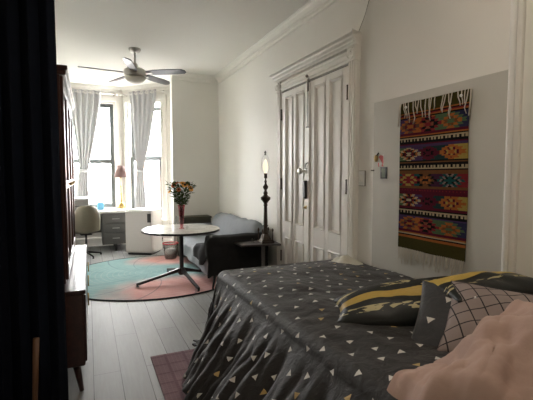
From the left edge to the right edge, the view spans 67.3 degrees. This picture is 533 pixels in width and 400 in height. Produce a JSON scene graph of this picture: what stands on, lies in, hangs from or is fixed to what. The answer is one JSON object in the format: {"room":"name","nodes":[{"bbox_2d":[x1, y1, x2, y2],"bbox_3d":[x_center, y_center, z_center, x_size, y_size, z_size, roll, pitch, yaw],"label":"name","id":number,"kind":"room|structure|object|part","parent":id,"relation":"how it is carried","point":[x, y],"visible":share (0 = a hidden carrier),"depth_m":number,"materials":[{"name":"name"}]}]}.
{"room":"studio apartment","nodes":[
{"label":"studio apartment","id":0,"kind":"room"},
{"bbox_2d":[75,92,124,237],"bbox_3d":[-3.578,-0.685,8.243,1.290,3.260,0.220,-2,4,-24],"label":"wall","id":1,"kind":"structure","parent":0,"point":[99,234],"depth_m":8.31,"materials":[{"name":"paint"}]},
{"bbox_2d":[72,101,117,208],"bbox_3d":[-3.578,-0.920,8.228,0.910,2.210,0.180,-2,4,-24],"label":"window","id":2,"kind":"structure","parent":1,"relation":"in","point":[103,104],"depth_m":8.33,"materials":[{"name":"paint"}]},
{"bbox_3d":[-3.585,-1.375,8.216,0.840,1.220,0.035,-2,4,-24],"label":"sash","id":3,"kind":"part","parent":2,"relation":"part of","materials":[{"name":"paint"}]},
{"bbox_3d":[-3.565,-0.337,8.235,0.840,0.985,0.035,-2,4,-24],"label":"sash","id":4,"kind":"part","parent":2,"relation":"part of","materials":[{"name":"glass"}]},
{"bbox_2d":[72,91,117,95],"bbox_3d":[-3.549,-2.131,7.965,1.122,0.052,0.145,-2,4,-24],"label":"curtain rod","id":5,"kind":"object","parent":1,"relation":"attached to","point":[116,94],"visible":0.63,"depth_m":8.03,"materials":[{"name":"metal"}]},
{"bbox_2d":[72,89,100,196],"bbox_3d":[-3.581,-1.119,7.961,0.582,2.120,0.090,-2,4,-23],"label":"window curtain","id":6,"kind":"object","parent":5,"relation":"hanging from","point":[85,114],"visible":0.97,"depth_m":7.95,"materials":[{"name":"grey fabric"}]},
{"bbox_2d":[100,96,122,208],"bbox_3d":[-3.523,-0.802,8.112,1.110,2.590,0.090,-2,4,-24],"label":"trim","id":7,"kind":"structure","parent":1,"relation":"attached to","point":[116,100],"depth_m":8.28,"materials":[{"name":"paint"}]},
{"bbox_2d":[68,244,213,399],"bbox_3d":[-0.840,1.269,4.064,3.100,0.120,10.450,-2,4,-24],"label":"floor","id":8,"kind":"structure","parent":0,"point":[123,337],"depth_m":3.58,"materials":[{"name":"white wood"}]},
{"bbox_2d":[32,337,38,399],"bbox_3d":[-1.279,1.044,2.215,0.031,0.562,0.060,1,4,22],"label":"wooden post","id":9,"kind":"object","parent":8,"relation":"on","point":[35,364],"visible":1,"depth_m":2.20,"materials":[{"name":"brown wood"}]},
{"bbox_2d":[65,245,88,391],"bbox_3d":[-1.802,0.899,3.437,0.513,0.703,1.890,-2,4,-24],"label":"sideboard","id":10,"kind":"object","parent":8,"relation":"on","point":[76,287],"visible":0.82,"depth_m":2.67,"materials":[{"name":"brown wood"}]},
{"bbox_2d":[57,64,76,283],"bbox_3d":[-1.885,-0.205,3.440,0.420,1.500,1.710,-2,4,-24],"label":"cabinet","id":11,"kind":"object","parent":10,"relation":"on","point":[66,105],"visible":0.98,"depth_m":2.95,"materials":[{"name":"brown wood"}]},
{"bbox_3d":[-1.502,-0.158,3.002,0.020,1.400,0.545,-2,4,-24],"label":"door","id":12,"kind":"part","parent":11,"relation":"part of","materials":[{"name":"brown wood"}]},
{"bbox_3d":[-1.885,-0.924,3.395,0.420,0.060,1.710,-2,4,-24],"label":"cornice","id":13,"kind":"part","parent":11,"relation":"part of","materials":[{"name":"brown wood"}]},
{"bbox_3d":[-1.727,-0.189,3.506,0.020,1.400,0.545,-2,4,-24],"label":"door","id":14,"kind":"part","parent":11,"relation":"part of","materials":[{"name":"brown wood"}]},
{"bbox_3d":[-1.952,-0.221,4.011,0.020,1.400,0.545,-2,4,-24],"label":"door","id":15,"kind":"part","parent":11,"relation":"part of","materials":[{"name":"brown wood"}]},
{"bbox_3d":[-1.277,1.202,2.718,0.080,0.189,0.050,1,4,20],"label":"leg","id":16,"kind":"part","parent":10,"relation":"part of","materials":[{"name":"brown wood"}]},
{"bbox_3d":[-1.341,0.844,2.967,0.011,0.455,0.605,-2,4,-24],"label":"door","id":17,"kind":"part","parent":10,"relation":"part of","materials":[{"name":"brown wood"}]},
{"bbox_3d":[-1.841,0.774,4.089,0.011,0.455,0.605,-2,4,-24],"label":"door","id":18,"kind":"part","parent":10,"relation":"part of","materials":[{"name":"brown wood"}]},
{"bbox_3d":[-1.591,0.809,3.528,0.011,0.455,0.605,-2,4,-24],"label":"door","id":19,"kind":"part","parent":10,"relation":"part of","materials":[{"name":"brown wood"}]},
{"bbox_2d":[75,206,101,258],"bbox_3d":[-3.229,0.550,7.149,0.507,0.930,0.503,-1,4,-21],"label":"shell chair","id":20,"kind":"object","parent":8,"relation":"on","point":[87,218],"visible":0.85,"depth_m":6.96,"materials":[{"name":"plastic"}]},
{"bbox_2d":[75,208,125,250],"bbox_3d":[-3.346,0.586,7.814,1.200,0.775,0.656,-2,4,-24],"label":"desk","id":21,"kind":"object","parent":8,"relation":"on","point":[112,223],"visible":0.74,"depth_m":7.67,"materials":[{"name":"grey wood"}]},
{"bbox_2d":[74,198,88,209],"bbox_3d":[-3.589,0.086,7.712,0.320,0.234,0.288,-2,4,-24],"label":"box","id":22,"kind":"object","parent":21,"relation":"on","point":[78,202],"visible":0.48,"depth_m":7.60,"materials":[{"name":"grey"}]},
{"bbox_3d":[-3.589,-0.021,7.706,0.320,0.020,0.285,-2,4,-24],"label":"lid","id":23,"kind":"part","parent":22,"relation":"part of","materials":[{"name":"white"}]},
{"bbox_2d":[97,202,103,209],"bbox_3d":[-3.286,0.115,7.919,0.124,0.148,0.104,-2,4,-24],"label":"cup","id":24,"kind":"object","parent":21,"relation":"on","point":[100,205],"visible":1,"depth_m":7.87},
{"bbox_3d":[-2.900,0.357,7.669,0.420,0.160,0.018,-2,4,-24],"label":"drawer","id":25,"kind":"part","parent":21,"relation":"part of","materials":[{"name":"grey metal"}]},
{"bbox_3d":[-2.900,0.729,7.692,0.420,0.195,0.018,-2,4,-24],"label":"drawer","id":26,"kind":"part","parent":21,"relation":"part of","materials":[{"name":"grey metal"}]},
{"bbox_3d":[-2.900,0.534,7.680,0.420,0.165,0.018,-2,4,-24],"label":"drawer","id":27,"kind":"part","parent":21,"relation":"part of","materials":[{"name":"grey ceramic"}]},
{"bbox_2d":[114,165,126,209],"bbox_3d":[-2.886,-0.246,7.932,0.250,0.870,0.250,-2,4,-24],"label":"desk lamp","id":28,"kind":"object","parent":21,"relation":"on","point":[120,171],"visible":0.98,"depth_m":7.88,"materials":[{"name":"gold metal"}]},
{"bbox_3d":[-2.886,-0.565,7.912,0.250,0.231,0.250,-2,4,-24],"label":"lamp shade","id":29,"kind":"part","parent":28,"relation":"part of","materials":[{"name":"pink fabric"}]},
{"bbox_2d":[125,208,161,254],"bbox_3d":[-2.300,0.579,7.525,0.510,0.825,0.497,1,4,8],"label":"mini fridge","id":30,"kind":"object","parent":8,"relation":"on","point":[136,219],"visible":0.98,"depth_m":7.30,"materials":[{"name":"white metal"}]},
{"bbox_3d":[-2.330,0.585,7.311,0.500,0.750,0.050,1,4,8],"label":"door","id":31,"kind":"part","parent":30,"relation":"part of","materials":[{"name":"white metal"}]},
{"bbox_3d":[-2.126,0.329,7.239,0.070,0.160,0.010,1,4,8],"label":"handle","id":32,"kind":"part","parent":30,"relation":"part of","materials":[{"name":"black plastic"}]},
{"bbox_2d":[87,255,216,301],"bbox_3d":[-1.663,1.084,5.928,2.628,0.016,2.628,-2,4,-24],"label":"round rug","id":33,"kind":"object","parent":8,"relation":"on","point":[116,280],"visible":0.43,"depth_m":5.50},
{"bbox_2d":[162,241,178,258],"bbox_3d":[-1.673,0.884,6.986,0.280,0.283,0.280,-2,4,-24],"label":"wastebasket","id":34,"kind":"object","parent":33,"relation":"on","point":[170,253],"visible":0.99,"depth_m":6.91,"materials":[{"name":"plastic"}]},
{"bbox_2d":[136,224,219,291],"bbox_3d":[-1.163,0.747,5.472,1.051,0.720,1.051,0,4,6],"label":"round table","id":35,"kind":"object","parent":33,"relation":"on","point":[180,230],"visible":0.92,"depth_m":5.35,"materials":[{"name":"white stone"}]},
{"bbox_3d":[-1.430,1.016,5.322,0.590,0.170,0.044,-2,4,-32],"label":"leg","id":36,"kind":"part","parent":35,"relation":"part of","materials":[{"name":"black metal"}]},
{"bbox_3d":[-0.996,1.023,5.222,0.044,0.170,0.590,-2,4,-32],"label":"leg","id":37,"kind":"part","parent":35,"relation":"part of","materials":[{"name":"black metal"}]},
{"bbox_3d":[-0.896,0.996,5.655,0.590,0.170,0.044,-2,4,-32],"label":"leg","id":38,"kind":"part","parent":35,"relation":"part of","materials":[{"name":"black metal"}]},
{"bbox_3d":[-1.143,0.227,5.383,0.100,0.325,0.100,-2,4,-24],"label":"flower vase","id":39,"kind":"object","parent":35,"relation":"on","visible":0},
{"bbox_2d":[165,180,195,222],"bbox_3d":[-1.150,0.025,5.373,0.404,0.581,0.400,-2,4,-24],"label":"flower bouquet","id":40,"kind":"object","parent":39,"relation":"in","point":[182,199],"visible":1,"depth_m":5.32,"materials":[{"name":"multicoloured plant"}]},
{"bbox_2d":[176,215,211,256],"bbox_3d":[-1.304,0.642,7.213,0.580,0.712,0.280,-2,4,-24],"label":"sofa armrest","id":41,"kind":"object","parent":33,"relation":"on","point":[189,219],"visible":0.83,"depth_m":7.10,"materials":[{"name":"grey fabric"}]},
{"bbox_3d":[-1.304,0.305,7.191,0.580,0.035,0.280,-2,4,-24],"label":"lid","id":42,"kind":"part","parent":41,"relation":"part of","materials":[{"name":"grey fabric"}]},
{"bbox_2d":[183,212,263,288],"bbox_3d":[-0.740,0.657,6.132,0.844,0.828,2.051,-2,4,-24],"label":"sofa","id":43,"kind":"object","parent":33,"relation":"on","point":[227,223],"visible":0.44,"depth_m":6.13,"materials":[{"name":"fabric"}]},
{"bbox_3d":[-0.853,0.787,6.107,0.612,0.312,1.825,-2,4,-24],"label":"seat","id":44,"kind":"part","parent":43,"relation":"part of","materials":[{"name":"grey fabric"}]},
{"bbox_2d":[193,232,267,277],"bbox_3d":[-0.502,0.687,5.473,0.854,0.520,0.790,-2,4,-24],"label":"throw blanket","id":45,"kind":"object","parent":43,"relation":"on","point":[221,253],"visible":0.88,"depth_m":5.12,"materials":[{"name":"black fabric"}]},
{"bbox_3d":[-0.513,0.557,6.255,0.324,0.644,1.942,-2,4,-24],"label":"backrest","id":46,"kind":"part","parent":43,"relation":"part of","materials":[{"name":"grey fabric"}]},
{"bbox_2d":[151,349,194,399],"bbox_3d":[-0.370,1.287,2.723,0.630,0.012,1.320,-2,4,-24],"label":"woven rug","id":47,"kind":"object","parent":8,"relation":"on","point":[170,368],"visible":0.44,"depth_m":2.95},
{"bbox_2d":[234,241,280,266],"bbox_3d":[-0.100,0.843,5.056,0.520,0.607,0.364,-2,4,-24],"label":"side table","id":48,"kind":"object","parent":8,"relation":"on","point":[245,243],"visible":0.38,"depth_m":4.99,"materials":[{"name":"wood"}]},
{"bbox_3d":[-0.043,0.836,5.100,0.040,0.555,0.040,-2,4,-24],"label":"post","id":49,"kind":"part","parent":48,"relation":"part of","materials":[{"name":"black wood"}]},
{"bbox_2d":[257,151,273,243],"bbox_3d":[-0.012,-0.040,5.037,0.170,1.158,0.170,-2,4,-24],"label":"lamp","id":50,"kind":"object","parent":48,"relation":"on","point":[265,238],"visible":1,"depth_m":5.02,"materials":[{"name":"brown metal"}]},
{"bbox_3d":[-0.012,0.046,5.043,0.124,0.765,0.124,-2,4,-24],"label":"stem","id":51,"kind":"part","parent":50,"relation":"part of","materials":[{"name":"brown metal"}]},
{"bbox_3d":[-0.012,-0.423,5.013,0.066,0.185,0.066,-2,4,-24],"label":"bulb","id":52,"kind":"part","parent":50,"relation":"part of","materials":[{"name":"beige glass"}]},
{"bbox_3d":[0.775,1.020,2.274,1.170,0.600,2.960,-2,4,-24],"label":"bed","id":53,"kind":"object","parent":8,"relation":"on","visible":0},
{"bbox_2d":[182,259,449,399],"bbox_3d":[0.483,0.959,2.261,1.710,0.701,3.168,-2,4,-24],"label":"duvet","id":54,"kind":"object","parent":53,"relation":"on","point":[274,332],"visible":0.77,"depth_m":2.24,"materials":[{"name":"grey fabric"}]},
{"bbox_2d":[331,255,362,264],"bbox_3d":[0.720,0.537,3.557,0.218,0.094,0.369,-2,4,-24],"label":"sheet","id":55,"kind":"object","parent":54,"relation":"on","point":[346,259],"visible":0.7,"depth_m":3.51,"materials":[{"name":"white fabric"}]},
{"bbox_2d":[332,276,447,326],"bbox_3d":[0.844,0.555,2.150,0.951,0.271,0.326,0,4,2],"label":"cushion","id":56,"kind":"object","parent":54,"relation":"on","point":[397,302],"visible":0.38,"depth_m":2.10,"materials":[{"name":"black fabric"}]},
{"bbox_2d":[420,271,532,301],"bbox_3d":[1.148,0.446,2.075,0.600,0.130,0.300,-1,4,-14],"label":"cushion","id":57,"kind":"object","parent":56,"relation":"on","point":[508,281],"visible":0.64,"depth_m":2.02,"materials":[{"name":"black fabric"}]},
{"bbox_2d":[411,280,450,346],"bbox_3d":[0.935,0.589,1.874,0.482,0.290,0.389,2,4,27],"label":"cushion","id":58,"kind":"object","parent":54,"relation":"on","point":[434,307],"visible":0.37,"depth_m":1.90,"materials":[{"name":"grey fabric"}]},
{"bbox_2d":[387,299,532,399],"bbox_3d":[1.114,0.594,1.309,1.320,0.650,0.964,-2,4,-24],"label":"bedding","id":59,"kind":"object","parent":54,"relation":"on","point":[495,361],"visible":1,"depth_m":1.24,"materials":[{"name":"fabric"}]},
{"bbox_2d":[437,281,532,351],"bbox_3d":[1.053,0.562,1.766,0.514,0.276,0.371,2,4,31],"label":"cushion","id":60,"kind":"object","parent":54,"relation":"on","point":[478,302],"visible":0.5,"depth_m":1.79,"materials":[{"name":"fabric"}]},
{"bbox_2d":[123,89,171,238],"bbox_3d":[-2.346,-0.687,8.263,1.275,3.260,0.220,1,4,21],"label":"wall","id":61,"kind":"structure","parent":0,"point":[167,92],"depth_m":7.99,"materials":[{"name":"paint"}]},
{"bbox_2d":[75,237,171,247],"bbox_3d":[-1.107,1.132,3.854,2.150,0.180,10.000,-2,4,-24],"label":"baseboard","id":62,"kind":"structure","parent":61,"relation":"attached to","point":[94,241],"depth_m":8.16,"materials":[{"name":"paint"}]},
{"bbox_2d":[119,90,163,96],"bbox_3d":[-2.484,-2.135,8.029,1.092,0.052,0.145,1,4,21],"label":"curtain rod","id":63,"kind":"object","parent":61,"relation":"attached to","point":[162,91],"visible":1,"depth_m":8.01,"materials":[{"name":"metal"}]},
{"bbox_2d":[129,89,155,207],"bbox_3d":[-2.474,-0.864,8.052,0.662,2.640,0.090,1,4,22],"label":"window curtain","id":64,"kind":"object","parent":63,"relation":"hanging from","point":[142,105],"visible":0.92,"depth_m":8.05,"materials":[{"name":"grey fabric"}]},
{"bbox_2d":[127,100,161,210],"bbox_3d":[-2.460,-0.824,8.298,0.860,2.410,0.180,1,4,21],"label":"window","id":65,"kind":"structure","parent":61,"relation":"in","point":[131,149],"depth_m":8.37,"materials":[{"name":"paint"}]},
{"bbox_3d":[-2.472,-0.271,8.302,0.790,1.245,0.035,1,4,21],"label":"sash","id":66,"kind":"part","parent":65,"relation":"part of","materials":[{"name":"paint"}]},
{"bbox_3d":[-2.454,-1.364,8.281,0.790,1.070,0.035,1,4,21],"label":"sash","id":67,"kind":"part","parent":65,"relation":"part of","materials":[{"name":"paint"}]},
{"bbox_2d":[123,94,168,224],"bbox_3d":[-2.476,-0.716,8.166,1.050,2.770,0.090,1,4,21],"label":"trim","id":68,"kind":"structure","parent":61,"relation":"attached to","point":[163,103],"depth_m":8.02,"materials":[{"name":"paint"}]},
{"bbox_2d":[54,0,309,86],"bbox_3d":[-0.840,-2.104,3.853,3.100,0.120,10.450,-2,4,-24],"label":"ceiling","id":69,"kind":"structure","parent":0,"point":[204,37],"depth_m":5.06,"materials":[{"name":"paint"}]},
{"bbox_2d":[78,47,185,84],"bbox_3d":[-1.917,-1.911,5.695,1.398,0.495,1.432,-2,4,-24],"label":"ceiling fan","id":70,"kind":"object","parent":69,"relation":"hanging from","point":[134,74],"visible":1,"depth_m":5.65,"materials":[{"name":"metal"}]},
{"bbox_3d":[-2.288,-1.805,5.521,0.580,0.047,0.130,-2,4,-28],"label":"blade","id":71,"kind":"part","parent":70,"relation":"part of","materials":[{"name":"silver metal"}]},
{"bbox_3d":[-2.214,-1.839,6.055,0.580,0.047,0.130,3,5,44],"label":"blade","id":72,"kind":"part","parent":70,"relation":"part of","materials":[{"name":"silver metal"}]},
{"bbox_3d":[-1.802,-1.790,5.285,0.130,0.047,0.580,-1,4,-10],"label":"blade","id":73,"kind":"part","parent":70,"relation":"part of","materials":[{"name":"silver metal"}]},
{"bbox_3d":[-1.682,-1.845,6.149,0.130,0.047,0.580,2,4,26],"label":"blade","id":74,"kind":"part","parent":70,"relation":"part of","materials":[{"name":"silver metal"}]},
{"bbox_3d":[-1.428,-1.815,5.673,0.580,0.047,0.130,0,4,8],"label":"blade","id":75,"kind":"part","parent":70,"relation":"part of","materials":[{"name":"silver metal"}]},
{"bbox_2d":[170,75,218,247],"bbox_3d":[-1.317,-0.633,7.407,0.860,3.260,0.150,-2,4,-24],"label":"wall","id":76,"kind":"structure","parent":0,"point":[194,109],"depth_m":7.32,"materials":[{"name":"paint"}]},
{"bbox_2d":[218,0,532,277],"bbox_3d":[0.873,-0.404,3.737,0.150,3.260,8.650,-2,4,-24],"label":"wall","id":77,"kind":"structure","parent":0,"point":[408,47],"depth_m":3.42,"materials":[{"name":"paint"}]},
{"bbox_2d":[171,0,337,83],"bbox_3d":[0.412,-1.960,3.434,0.860,0.115,8.350,-2,4,-24],"label":"trim","id":78,"kind":"structure","parent":77,"relation":"attached to","point":[312,8],"depth_m":5.23,"materials":[{"name":"paint"}]},
{"bbox_2d":[280,65,347,263],"bbox_3d":[0.444,-0.085,4.360,0.149,2.526,1.400,-2,4,-24],"label":"door","id":79,"kind":"structure","parent":77,"relation":"in","point":[314,113],"depth_m":4.27,"materials":[{"name":"paint"}]},
{"bbox_3d":[0.273,-0.480,4.803,0.027,1.520,0.198,-2,4,-24],"label":"panel","id":80,"kind":"part","parent":79,"relation":"part of","materials":[{"name":"paint"}]},
{"bbox_3d":[0.273,0.707,4.878,0.027,0.500,0.198,-2,4,-24],"label":"panel","id":81,"kind":"part","parent":79,"relation":"part of","materials":[{"name":"paint"}]},
{"bbox_3d":[0.333,-0.071,4.708,0.018,2.455,0.669,-2,4,-24],"label":"rail","id":82,"kind":"part","parent":79,"relation":"part of","materials":[{"name":"paint"}]},
{"bbox_3d":[0.382,0.723,4.633,0.027,0.500,0.198,-2,4,-24],"label":"panel","id":83,"kind":"part","parent":79,"relation":"part of","materials":[{"name":"paint"}]},
{"bbox_3d":[0.382,-0.465,4.558,0.027,1.520,0.198,-2,4,-24],"label":"panel","id":84,"kind":"part","parent":79,"relation":"part of","materials":[{"name":"paint"}]},
{"bbox_3d":[0.392,-0.316,4.411,0.107,0.072,0.072,-2,4,-24],"label":"knob","id":85,"kind":"part","parent":79,"relation":"part of","materials":[{"name":"metal"}]},
{"bbox_3d":[0.555,0.747,4.246,0.027,0.500,0.218,-2,4,-24],"label":"panel","id":86,"kind":"part","parent":79,"relation":"part of","materials":[{"name":"paint"}]},
{"bbox_3d":[0.555,-0.441,4.171,0.027,1.520,0.218,-2,4,-24],"label":"panel","id":87,"kind":"part","parent":79,"relation":"part of","materials":[{"name":"paint"}]},
{"bbox_3d":[0.619,-0.031,4.067,0.018,2.455,0.709,-2,4,-24],"label":"rail","id":88,"kind":"part","parent":79,"relation":"part of","materials":[{"name":"paint"}]},
{"bbox_3d":[0.672,0.763,3.983,0.027,0.500,0.218,-2,4,-24],"label":"panel","id":89,"kind":"part","parent":79,"relation":"part of","materials":[{"name":"paint"}]},
{"bbox_3d":[0.672,-0.425,3.908,0.027,1.520,0.218,-2,4,-24],"label":"panel","id":90,"kind":"part","parent":79,"relation":"part of","materials":[{"name":"paint"}]},
{"bbox_2d":[269,29,360,83],"bbox_3d":[0.446,-1.472,4.275,0.140,0.115,1.750,-2,4,-24],"label":"trim","id":91,"kind":"structure","parent":77,"relation":"attached to","point":[338,45],"depth_m":4.01,"materials":[{"name":"paint"}]},
{"bbox_2d":[275,45,360,92],"bbox_3d":[0.470,-1.358,4.292,0.088,0.125,1.640,-2,4,-24],"label":"trim","id":92,"kind":"structure","parent":77,"relation":"attached to","point":[352,53],"depth_m":4.05,"materials":[{"name":"paint"}]},
{"bbox_2d":[277,60,359,264],"bbox_3d":[0.479,-0.071,4.377,0.068,2.515,1.630,-2,4,-24],"label":"trim","id":93,"kind":"structure","parent":77,"relation":"attached to","point":[353,66],"depth_m":3.66,"materials":[{"name":"paint"}]},
{"bbox_2d":[359,171,365,185],"bbox_3d":[0.852,-0.194,3.584,0.024,0.138,0.088,-2,4,-24],"label":"light switch","id":94,"kind":"object","parent":77,"relation":"attached to","point":[362,174],"visible":1,"depth_m":3.56,"materials":[{"name":"white paint"}]},
{"bbox_2d":[371,70,507,278],"bbox_3d":[1.171,0.120,2.896,0.014,1.820,1.235,-2,4,-24],"label":"board","id":95,"kind":"object","parent":77,"relation":"attached to","point":[488,112],"visible":0.41,"depth_m":2.56,"materials":[{"name":"white paint"}]},
{"bbox_2d":[378,154,383,166],"bbox_3d":[0.954,-0.329,3.334,0.002,0.100,0.070,-2,4,-24],"label":"card","id":96,"kind":"object","parent":95,"relation":"attached to","point":[380,157],"visible":1,"depth_m":3.33,"materials":[{"name":"red paper"}]},
{"bbox_2d":[380,167,386,178],"bbox_3d":[0.968,-0.224,3.305,0.008,0.095,0.075,-2,4,-24],"label":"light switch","id":97,"kind":"object","parent":95,"relation":"attached to","point":[383,170],"visible":1,"depth_m":3.30,"materials":[{"name":"grey plastic"}]},
{"bbox_2d":[398,88,471,275],"bbox_3d":[1.154,-0.104,2.848,0.036,1.242,0.651,-2,4,-24],"label":"wall hanging","id":98,"kind":"object","parent":95,"relation":"attached to","point":[434,131],"depth_m":2.80,"materials":[{"name":"fabric"}]},
{"bbox_2d":[501,0,525,272],"bbox_3d":[1.407,-0.314,2.293,0.052,3.260,0.074,-2,4,-24],"label":"door frame","id":99,"kind":"structure","parent":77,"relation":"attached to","point":[518,7],"depth_m":2.28,"materials":[{"name":"white paint"}]},
{"bbox_3d":[-2.178,-0.379,3.337,0.150,3.260,10.400,-2,4,-24],"label":"wall","id":100,"kind":"structure","parent":0,"visible":0},
{"bbox_2d":[70,82,169,93],"bbox_3d":[-1.107,-1.975,3.660,2.150,0.115,10.000,-2,4,-24],"label":"trim","id":101,"kind":"structure","parent":100,"relation":"attached to","point":[103,88],"depth_m":8.03,"materials":[{"name":"paint"}]},
{"bbox_3d":[-0.289,-1.897,2.626,2.800,0.028,0.028,-2,4,-24],"label":"curtain rod","id":102,"kind":"object","parent":100,"relation":"attached to","visible":0},
{"bbox_2d":[0,0,68,399],"bbox_3d":[-1.375,-0.300,2.240,0.393,3.080,0.079,-2,4,-24],"label":"curtain","id":103,"kind":"object","parent":102,"relation":"hanging from","point":[29,118],"visible":0.94,"depth_m":2.27,"materials":[{"name":"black fabric"}]},
{"label":"outside","id":104,"kind":"structure","parent":0,"visible":0},
{"bbox_3d":[-14.134,1.174,31.881,50.000,0.200,50.500,-2,4,-24],"label":"street","id":105,"kind":"object","parent":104,"visible":0},
{"bbox_2d":[74,167,111,203],"bbox_3d":[-14.959,-0.965,34.834,5.600,3.700,8.200,-2,4,-24],"label":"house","id":106,"kind":"structure","parent":105,"relation":"on","point":[99,187],"depth_m":31.28,"materials":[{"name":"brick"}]},
{"bbox_3d":[-14.959,-2.661,34.728,5.600,0.300,8.200,-2,4,-24],"label":"cornice","id":107,"kind":"part","parent":106,"relation":"part of","materials":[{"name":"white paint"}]},
{"bbox_3d":[-13.292,-0.439,31.240,0.700,1.100,0.030,-2,4,-24],"label":"pane","id":108,"kind":"part","parent":106,"relation":"part of","materials":[{"name":"glass"}]},
{"bbox_2d":[135,160,159,207],"bbox_3d":[-9.021,-1.529,37.448,7.200,4.500,8.200,-2,4,-24],"label":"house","id":109,"kind":"structure","parent":105,"relation":"on","point":[151,168],"depth_m":32.97,"materials":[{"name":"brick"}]},
{"bbox_3d":[-9.638,-0.541,32.864,0.700,1.100,0.030,-2,4,-24],"label":"pane","id":110,"kind":"part","parent":109,"relation":"part of","materials":[{"name":"glass"}]}
]}

